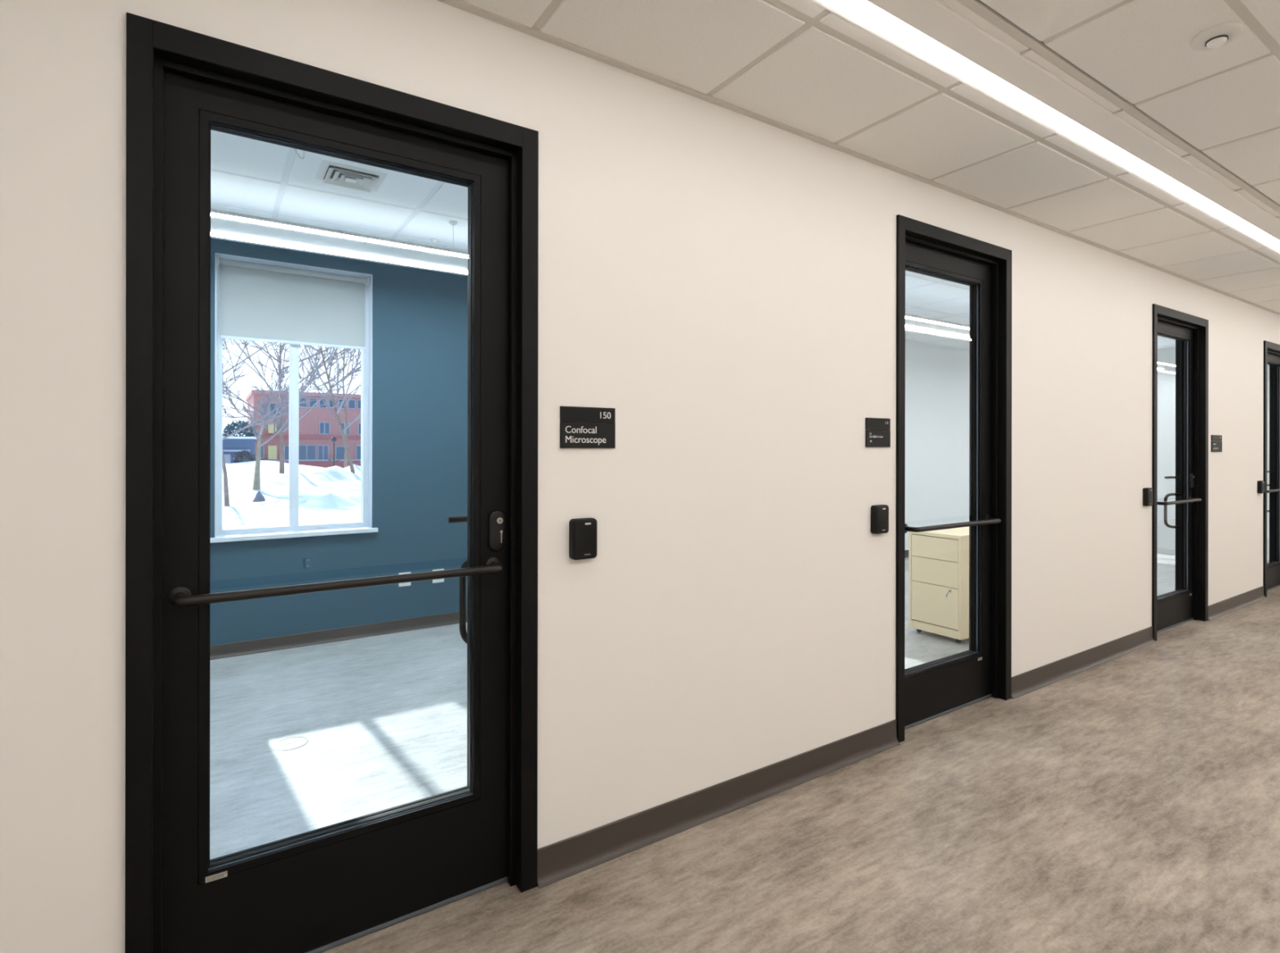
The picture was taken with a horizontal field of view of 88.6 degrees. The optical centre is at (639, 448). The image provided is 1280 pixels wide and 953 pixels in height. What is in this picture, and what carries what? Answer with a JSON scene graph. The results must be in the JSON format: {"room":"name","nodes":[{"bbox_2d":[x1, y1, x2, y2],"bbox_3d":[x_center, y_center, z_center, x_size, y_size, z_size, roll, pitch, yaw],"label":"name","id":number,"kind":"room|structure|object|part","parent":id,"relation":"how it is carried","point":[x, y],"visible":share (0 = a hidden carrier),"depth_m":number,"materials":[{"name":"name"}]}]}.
{"room":"laboratory building corridor","nodes":[
{"label":"laboratory building corridor","id":0,"kind":"room"},
{"bbox_2d":[210,129,467,251],"bbox_3d":[-1.307,-1.225,2.921,2.780,0.030,2.660,0,0,-33],"label":"ceiling","id":1,"kind":"structure","parent":0,"point":[249,176],"depth_m":3.15,"materials":[{"name":"white tile"}]},
{"bbox_2d":[294,148,304,159],"bbox_3d":[-1.365,-1.186,2.632,0.034,0.047,0.004,0,0,-33],"label":"ceiling hook","id":2,"kind":"object","parent":1,"relation":"hanging from","point":[303,157],"visible":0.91,"depth_m":2.64,"materials":[{"name":"white plastic"}]},
{"bbox_2d":[210,208,467,275],"bbox_3d":[-1.607,-1.123,3.313,2.450,0.174,0.425,0,0,-33],"label":"pendant light","id":3,"kind":"object","parent":1,"relation":"hanging from","point":[224,225],"visible":0.48,"depth_m":3.33,"materials":[{"name":"white plastic"}]},
{"bbox_2d":[315,160,387,192],"bbox_3d":[-1.285,-1.200,2.919,0.260,0.020,0.232,0,0,-33],"label":"ceiling vent","id":4,"kind":"object","parent":1,"relation":"in","point":[331,172],"visible":1,"depth_m":2.90,"materials":[{"name":"white plastic"}]},
{"bbox_2d":[209,238,969,645],"bbox_3d":[1.112,-0.096,6.265,10.740,2.620,0.270,0,0,-33],"label":"wall","id":5,"kind":"structure","parent":0,"point":[420,317],"depth_m":4.37,"materials":[{"name":"blue paint"}]},
{"bbox_2d":[210,253,377,542],"bbox_3d":[-2.121,-0.291,4.059,0.912,1.662,0.206,0,0,-33],"label":"window","id":6,"kind":"structure","parent":5,"relation":"in","point":[293,530],"depth_m":4.07,"materials":[{"name":"white paint"}]},
{"bbox_2d":[217,256,368,350],"bbox_3d":[-2.111,-0.877,4.039,0.822,0.472,0.044,0,0,-33],"label":"roller blind","id":7,"kind":"object","parent":6,"relation":"attached to","point":[259,302],"visible":1,"depth_m":4.03,"materials":[{"name":"fabric"}]},
{"bbox_3d":[-2.100,0.527,4.026,0.912,0.027,0.127,0,0,-33],"label":"sill","id":8,"kind":"part","parent":6,"relation":"part of","materials":[{"name":"white paint"}]},
{"bbox_2d":[304,558,311,568],"bbox_3d":[-2.038,0.705,4.029,0.034,0.058,0.007,0,0,-33],"label":"wall plate","id":9,"kind":"object","parent":5,"relation":"attached to","point":[308,561],"visible":1,"depth_m":4.03,"materials":[{"name":"blue plastic"}]},
{"bbox_2d":[209,610,466,660],"bbox_3d":[-2.035,1.171,4.023,2.780,0.077,0.022,0,0,-33],"label":"baseboard","id":10,"kind":"structure","parent":5,"relation":"attached to","point":[288,642],"depth_m":4.09,"materials":[{"name":"grey rubber"}]},
{"bbox_2d":[398,572,410,586],"bbox_3d":[-1.557,0.870,4.345,0.078,0.090,0.009,0,0,-33],"label":"wall outlet","id":11,"kind":"object","parent":5,"relation":"attached to","point":[403,584],"visible":0.41,"depth_m":4.34,"materials":[{"name":"white plastic"}]},
{"bbox_2d":[432,568,444,583],"bbox_3d":[-1.372,0.870,4.466,0.078,0.090,0.009,0,0,-33],"label":"wall outlet","id":12,"kind":"object","parent":5,"relation":"attached to","point":[440,580],"visible":0.45,"depth_m":4.46,"materials":[{"name":"white plastic"}]},
{"bbox_2d":[905,550,908,557],"bbox_3d":[2.402,1.177,6.939,7.600,0.077,0.022,0,0,-33],"label":"baseboard","id":13,"kind":"structure","parent":5,"relation":"attached to","point":[906,551],"depth_m":7.32,"materials":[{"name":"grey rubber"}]},
{"bbox_2d":[0,0,1279,952],"bbox_3d":[4.385,-0.092,4.982,17.200,2.620,0.149,0,0,-33],"label":"wall","id":14,"kind":"structure","parent":0,"point":[718,279],"depth_m":2.04,"materials":[{"name":"white paint"}]},
{"bbox_2d":[124,12,538,952],"bbox_3d":[-0.714,0.167,1.651,0.900,2.088,0.211,0,0,-33],"label":"door","id":15,"kind":"structure","parent":14,"relation":"in","point":[318,891],"depth_m":1.53,"materials":[{"name":"black metal"}]},
{"bbox_3d":[-0.995,0.322,1.419,0.042,0.042,0.005,0,0,-33],"label":"mounting plate","id":16,"kind":"part","parent":15,"relation":"part of","materials":[{"name":"brown metal"}]},
{"bbox_2d":[207,872,227,881],"bbox_3d":[-0.940,0.953,1.459,0.038,0.007,0.001,0,0,-33],"label":"label","id":17,"kind":"object","parent":15,"relation":"attached to","point":[211,877],"depth_m":1.46,"materials":[{"name":"grey paper"}]},
{"bbox_3d":[-0.474,0.204,1.870,0.123,0.052,0.075,0,0,-33],"label":"lever handle","id":18,"kind":"part","parent":15,"relation":"part of","materials":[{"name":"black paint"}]},
{"bbox_3d":[-0.473,0.443,1.881,0.105,0.253,0.019,0,0,23],"label":"pull handle","id":19,"kind":"part","parent":15,"relation":"part of","materials":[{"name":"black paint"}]},
{"bbox_3d":[-0.404,0.323,1.807,0.042,0.042,0.005,0,0,-33],"label":"mounting plate","id":20,"kind":"part","parent":15,"relation":"part of","materials":[{"name":"brown metal"}]},
{"bbox_3d":[-0.394,0.228,1.811,0.049,0.112,0.011,0,0,-33],"label":"lock plate","id":21,"kind":"part","parent":15,"relation":"part of","materials":[{"name":"black metal"}]},
{"bbox_2d":[568,517,596,559],"bbox_3d":[-0.162,0.261,1.889,0.080,0.116,0.028,0,0,-33],"label":"card reader","id":22,"kind":"object","parent":14,"relation":"attached to","point":[582,531],"visible":1,"depth_m":1.88,"materials":[{"name":"black plastic"}]},
{"bbox_3d":[-0.155,0.261,1.879,0.068,0.104,0.001,0,0,-33],"label":"plate","id":23,"kind":"part","parent":22,"relation":"part of","materials":[{"name":"black plastic"}]},
{"bbox_2d":[560,406,615,448],"bbox_3d":[-0.150,-0.059,1.907,0.180,0.119,0.008,0,0,-33],"label":"room sign","id":24,"kind":"object","parent":14,"relation":"attached to","point":[593,432],"visible":1,"depth_m":1.90,"materials":[{"name":"black plastic"}]},
{"bbox_3d":[-0.150,-0.097,1.908,0.180,0.044,0.006,0,0,-33],"label":"number panel","id":25,"kind":"part","parent":24,"relation":"part of","materials":[{"name":"black plastic"}]},
{"bbox_3d":[-0.150,-0.037,1.908,0.180,0.074,0.007,0,0,-33],"label":"name panel","id":26,"kind":"part","parent":24,"relation":"part of","materials":[{"name":"black plastic"}]},
{"bbox_2d":[537,720,900,888],"bbox_3d":[0.388,1.165,2.254,1.605,0.096,0.022,0,0,-33],"label":"baseboard","id":27,"kind":"structure","parent":14,"relation":"attached to","point":[562,860],"depth_m":2.13,"materials":[{"name":"grey rubber"}]},
{"bbox_2d":[865,417,890,447],"bbox_3d":[0.956,-0.062,2.635,0.150,0.116,0.007,0,0,-33],"label":"room sign","id":28,"kind":"object","parent":14,"relation":"attached to","point":[877,432],"visible":1,"depth_m":2.63,"materials":[{"name":"black plastic"}]},
{"bbox_3d":[0.956,-0.097,2.635,0.150,0.047,0.006,0,0,-33],"label":"number panel","id":29,"kind":"part","parent":28,"relation":"part of","materials":[{"name":"black plastic"}]},
{"bbox_3d":[0.956,-0.038,2.635,0.150,0.069,0.007,0,0,-33],"label":"name panel","id":30,"kind":"part","parent":28,"relation":"part of","materials":[{"name":"black plastic"}]},
{"bbox_2d":[871,504,888,534],"bbox_3d":[0.962,0.285,2.628,0.084,0.113,0.028,0,0,-33],"label":"card reader","id":31,"kind":"object","parent":14,"relation":"attached to","point":[879,513],"visible":1,"depth_m":2.61,"materials":[{"name":"black plastic"}]},
{"bbox_3d":[0.969,0.285,2.617,0.072,0.101,0.001,0,0,-33],"label":"plate","id":32,"kind":"part","parent":31,"relation":"part of","materials":[{"name":"black plastic"}]},
{"bbox_2d":[895,214,1012,742],"bbox_3d":[1.382,0.127,3.014,0.888,2.174,0.188,0,0,-33],"label":"door","id":33,"kind":"structure","parent":14,"relation":"in","point":[929,691],"depth_m":3.16,"materials":[{"name":"black metal"}]},
{"bbox_2d":[1011,626,1155,699],"bbox_3d":[2.514,1.168,3.651,1.702,0.096,0.022,0,0,-33],"label":"baseboard","id":34,"kind":"structure","parent":14,"relation":"attached to","point":[1031,681],"depth_m":3.57,"materials":[{"name":"grey rubber"}]},
{"bbox_2d":[1142,488,1153,506],"bbox_3d":[3.146,0.303,4.063,0.088,0.112,0.028,0,0,-33],"label":"card reader","id":35,"kind":"object","parent":14,"relation":"attached to","point":[1148,493],"visible":1,"depth_m":4.04,"materials":[{"name":"black plastic"}]},
{"bbox_3d":[3.153,0.303,4.053,0.076,0.100,0.001,0,0,-33],"label":"plate","id":36,"kind":"part","parent":35,"relation":"part of","materials":[{"name":"black"}]},
{"bbox_2d":[1151,303,1208,641],"bbox_3d":[3.565,0.155,4.463,0.943,2.124,0.211,0,0,-33],"label":"door","id":37,"kind":"structure","parent":14,"relation":"in","point":[1188,602],"depth_m":4.63,"materials":[{"name":"black metal"}]},
{"bbox_3d":[3.819,0.449,4.702,0.105,0.253,0.019,0,0,23],"label":"pull handle","id":38,"kind":"part","parent":37,"relation":"part of","materials":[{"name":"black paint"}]},
{"bbox_3d":[3.818,0.210,4.690,0.123,0.052,0.075,0,0,-33],"label":"lever handle","id":39,"kind":"part","parent":37,"relation":"part of","materials":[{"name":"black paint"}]},
{"bbox_3d":[3.898,0.234,4.631,0.049,0.112,0.011,0,0,-33],"label":"lock plate","id":40,"kind":"part","parent":37,"relation":"part of","materials":[{"name":"black metal"}]},
{"bbox_2d":[1210,435,1222,452],"bbox_3d":[4.174,-0.033,4.749,0.206,0.122,0.007,0,0,-33],"label":"room sign","id":41,"kind":"object","parent":14,"relation":"attached to","point":[1216,440],"visible":1,"depth_m":4.74,"materials":[{"name":"black plastic"}]},
{"bbox_3d":[4.173,-0.072,4.750,0.206,0.044,0.006,0,0,-33],"label":"number panel","id":42,"kind":"part","parent":41,"relation":"part of","materials":[{"name":"black plastic"}]},
{"bbox_3d":[4.173,-0.011,4.749,0.206,0.078,0.007,0,0,-33],"label":"name panel","id":43,"kind":"part","parent":41,"relation":"part of","materials":[{"name":"black plastic"}]},
{"bbox_2d":[1208,586,1266,621],"bbox_3d":[4.551,1.171,4.989,1.283,0.096,0.022,0,0,-33],"label":"baseboard","id":44,"kind":"structure","parent":14,"relation":"attached to","point":[1224,607],"depth_m":4.96,"materials":[{"name":"grey rubber"}]},
{"bbox_2d":[1257,480,1264,493],"bbox_3d":[4.996,0.313,5.279,0.088,0.101,0.028,0,0,-33],"label":"card reader","id":45,"kind":"object","parent":14,"relation":"attached to","point":[1260,484],"visible":1,"depth_m":5.26,"materials":[{"name":"black plastic"}]},
{"bbox_3d":[5.003,0.313,5.268,0.076,0.089,0.001,0,0,-33],"label":"plate","id":46,"kind":"part","parent":45,"relation":"part of","materials":[{"name":"black"}]},
{"bbox_2d":[1262,340,1279,597],"bbox_3d":[5.414,0.172,5.678,0.913,2.096,0.211,0,0,-33],"label":"door","id":47,"kind":"structure","parent":14,"relation":"in","point":[1271,571],"depth_m":5.83,"materials":[{"name":"black metal"}]},
{"bbox_3d":[5.659,0.451,5.911,0.105,0.253,0.019,0,0,23],"label":"pull handle","id":48,"kind":"part","parent":47,"relation":"part of","materials":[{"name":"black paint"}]},
{"bbox_2d":[209,548,1279,952],"bbox_3d":[4.336,1.278,5.052,17.600,0.120,5.880,0,0,-33],"label":"floor","id":49,"kind":"structure","parent":0,"point":[1128,803],"depth_m":2.17,"materials":[{"name":"carpet"}]},
{"bbox_2d":[272,736,308,751],"bbox_3d":[-1.430,1.209,2.687,0.128,0.003,0.128,0,0,-33],"label":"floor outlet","id":50,"kind":"object","parent":49,"relation":"on","point":[291,743],"visible":1,"depth_m":2.68,"materials":[{"name":"plastic"}]},
{"bbox_2d":[908,526,968,642],"bbox_3d":[2.108,0.878,4.343,0.584,0.674,0.363,0,0,-33],"label":"drawer pedestal","id":51,"kind":"object","parent":49,"relation":"on","point":[939,560],"visible":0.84,"depth_m":4.17,"materials":[{"name":"beige metal"}]},
{"bbox_3d":[1.883,0.639,4.195,0.012,0.138,0.322,0,0,-33],"label":"drawer","id":52,"kind":"part","parent":51,"relation":"part of","materials":[{"name":"beige metal"}]},
{"bbox_3d":[1.883,0.791,4.195,0.012,0.160,0.322,0,0,-33],"label":"drawer","id":53,"kind":"part","parent":51,"relation":"part of","materials":[{"name":"beige metal"}]},
{"bbox_3d":[1.883,1.001,4.195,0.012,0.252,0.322,0,0,-33],"label":"drawer","id":54,"kind":"part","parent":51,"relation":"part of","materials":[{"name":"beige metal"}]},
{"bbox_3d":[1.890,0.849,4.200,0.004,0.569,0.326,0,0,-33],"label":"shadow panel","id":55,"kind":"part","parent":51,"relation":"part of","materials":[{"name":"brown metal"}]},
{"bbox_3d":[2.115,0.553,4.347,0.570,0.024,0.363,0,0,-33],"label":"panel","id":56,"kind":"part","parent":51,"relation":"part of","materials":[{"name":"beige metal"}]},
{"bbox_2d":[436,0,1279,315],"bbox_3d":[4.575,-1.147,3.479,18.534,0.029,2.569,0,0,-33],"label":"ceiling","id":57,"kind":"structure","parent":0,"point":[800,68],"depth_m":2.10,"materials":[{"name":"white tile"}]},
{"bbox_2d":[810,0,1279,254],"bbox_3d":[4.470,-1.149,4.185,17.895,0.036,0.234,0,0,-33],"label":"recessed light","id":58,"kind":"object","parent":57,"relation":"in","point":[971,42],"visible":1,"depth_m":2.11,"materials":[{"name":"white plastic"}]},
{"bbox_3d":[4.419,-1.153,4.064,17.678,0.029,0.028,0,0,-33],"label":"trim rail","id":59,"kind":"part","parent":58,"relation":"part of","materials":[{"name":"white metal"}]},
{"bbox_2d":[1190,22,1244,50],"bbox_3d":[1.591,-1.125,1.810,0.112,0.033,0.112,0,0,-33],"label":"ceiling sensor","id":60,"kind":"object","parent":57,"relation":"attached to","point":[1217,36],"visible":1,"depth_m":1.79,"materials":[{"name":"white plastic"}]},
{"bbox_2d":[905,270,1175,349],"bbox_3d":[3.130,-1.218,5.837,7.600,0.030,2.660,0,0,-33],"label":"ceiling","id":61,"kind":"structure","parent":0,"point":[926,296],"depth_m":5.52,"materials":[{"name":"white tile"}]},
{"bbox_2d":[905,313,969,339],"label":"pendant light","id":62,"kind":"object","parent":61,"relation":"hanging from","point":[919,323],"depth_m":5.06,"materials":[{"name":"white plastic"}]},
{"bbox_2d":[1157,360,1175,370],"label":"pendant light","id":63,"kind":"object","parent":61,"relation":"hanging from","point":[1162,365],"depth_m":7.37,"materials":[{"name":"white plastic"}]},
{"bbox_2d":[1156,347,1269,560],"bbox_3d":[6.354,-0.089,7.957,0.120,2.620,2.660,0,0,-33],"label":"wall","id":64,"kind":"structure","parent":0,"point":[1166,536],"depth_m":7.87,"materials":[{"name":"white paint"}]},
{"label":"outside","id":65,"kind":"structure","parent":0,"visible":0},
{"bbox_2d":[222,461,360,528],"bbox_3d":[-13.132,1.565,50.938,62.000,1.627,90.000,0,0,-33],"label":"ground","id":66,"kind":"structure","parent":65,"point":[242,511],"depth_m":18.30,"materials":[{"name":"white snow"}]},
{"bbox_2d":[222,436,256,463],"bbox_3d":[-36.243,0.932,51.510,10.600,3.660,6.900,0,0,-33],"label":"house","id":67,"kind":"structure","parent":66,"relation":"on","point":[231,445],"depth_m":51.04,"materials":[{"name":"blue"}]},
{"bbox_2d":[222,419,257,441],"bbox_3d":[-35.643,-0.961,58.395,2.883,3.248,2.622,0,0,-33],"label":"conifer","id":68,"kind":"object","parent":66,"relation":"on","point":[233,426],"visible":0.52,"depth_m":58.03,"materials":[{"name":"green plant"}]},
{"bbox_2d":[231,448,256,462],"bbox_3d":[-23.256,0.933,38.583,1.352,1.795,1.266,0,0,-33],"label":"bare shrub","id":69,"kind":"object","parent":66,"relation":"on","point":[243,454],"visible":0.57,"depth_m":38.38,"materials":[{"name":"grey plant"}]},
{"bbox_2d":[253,491,265,502],"bbox_3d":[-10.053,1.289,17.337,0.319,0.300,0.309,0,0,-33],"label":"boulder","id":70,"kind":"object","parent":66,"relation":"on","point":[259,497],"visible":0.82,"depth_m":17.25,"materials":[{"name":"grey stone"}]},
{"bbox_2d":[222,360,303,490],"bbox_3d":[-11.760,-0.682,21.019,2.843,4.165,2.612,0,0,5],"label":"bare tree","id":71,"kind":"object","parent":66,"relation":"on","point":[256,483],"visible":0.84,"depth_m":20.74,"materials":[{"name":"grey plant"}]},
{"bbox_2d":[248,474,304,486],"bbox_3d":[-13.448,1.219,23.831,2.500,0.458,5.400,0,0,-33],"label":"snow pile","id":72,"kind":"object","parent":66,"relation":"on","point":[283,480],"visible":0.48,"depth_m":23.13,"materials":[{"name":"white snow"}]},
{"bbox_2d":[222,338,360,506],"bbox_3d":[-9.811,-2.509,15.648,5.344,7.920,5.215,0,0,41],"label":"bare tree","id":73,"kind":"object","parent":66,"relation":"on","point":[226,497],"visible":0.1,"depth_m":15.64,"materials":[{"name":"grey plant"}]},
{"bbox_2d":[222,339,360,473],"bbox_3d":[-15.277,-5.583,29.979,10.380,14.151,11.632,0,0,-33],"label":"bare tree","id":74,"kind":"object","parent":66,"relation":"on","point":[282,442],"visible":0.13,"depth_m":29.87,"materials":[{"name":"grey plant"}]},
{"bbox_2d":[228,340,360,474],"bbox_3d":[-13.408,-4.701,27.427,12.145,12.407,10.097,0,0,-3],"label":"bare tree","id":75,"kind":"object","parent":66,"relation":"on","point":[335,349],"visible":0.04,"depth_m":27.64,"materials":[{"name":"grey plant"}]},
{"bbox_2d":[245,390,360,468],"bbox_3d":[-27.707,-1.286,72.613,26.860,8.120,12.600,0,0,-33],"label":"brick building","id":76,"kind":"structure","parent":66,"relation":"on","point":[317,428],"depth_m":63.33,"materials":[{"name":"red brick"}]},
{"bbox_3d":[-34.201,0.415,61.060,0.700,1.300,0.420,0,0,-33],"label":"entrance panel","id":77,"kind":"part","parent":76,"relation":"part of","materials":[{"name":"yellow"}]},
{"bbox_3d":[-34.198,-1.835,61.060,0.700,0.900,0.420,0,0,-33],"label":"entrance panel","id":78,"kind":"part","parent":76,"relation":"part of","materials":[{"name":"yellow"}]},
{"bbox_2d":[264,342,360,468],"bbox_3d":[-13.445,-4.220,30.978,7.914,11.431,6.497,0,0,-1],"label":"bare tree","id":79,"kind":"object","parent":66,"relation":"on","point":[286,361],"visible":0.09,"depth_m":30.45,"materials":[{"name":"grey plant"}]},
{"bbox_2d":[298,493,360,508],"bbox_3d":[-7.560,1.309,16.692,3.100,0.364,3.800,0,0,-33],"label":"snow pile","id":80,"kind":"object","parent":66,"relation":"on","point":[331,500],"visible":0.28,"depth_m":16.14,"materials":[{"name":"white snow"}]},
{"bbox_2d":[306,464,360,481],"bbox_3d":[-12.050,1.092,28.459,4.880,0.749,7.200,0,0,-33],"label":"snow pile","id":81,"kind":"object","parent":66,"relation":"on","point":[335,473],"visible":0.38,"depth_m":26.89,"materials":[{"name":"white snow"}]},
{"bbox_2d":[327,437,342,466],"bbox_3d":[-16.190,0.450,34.832,0.732,2.080,0.280,0,0,-33],"label":"lamp post","id":82,"kind":"object","parent":66,"relation":"on","point":[334,440],"visible":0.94,"depth_m":34.78,"materials":[{"name":"grey metal"}]}
]}

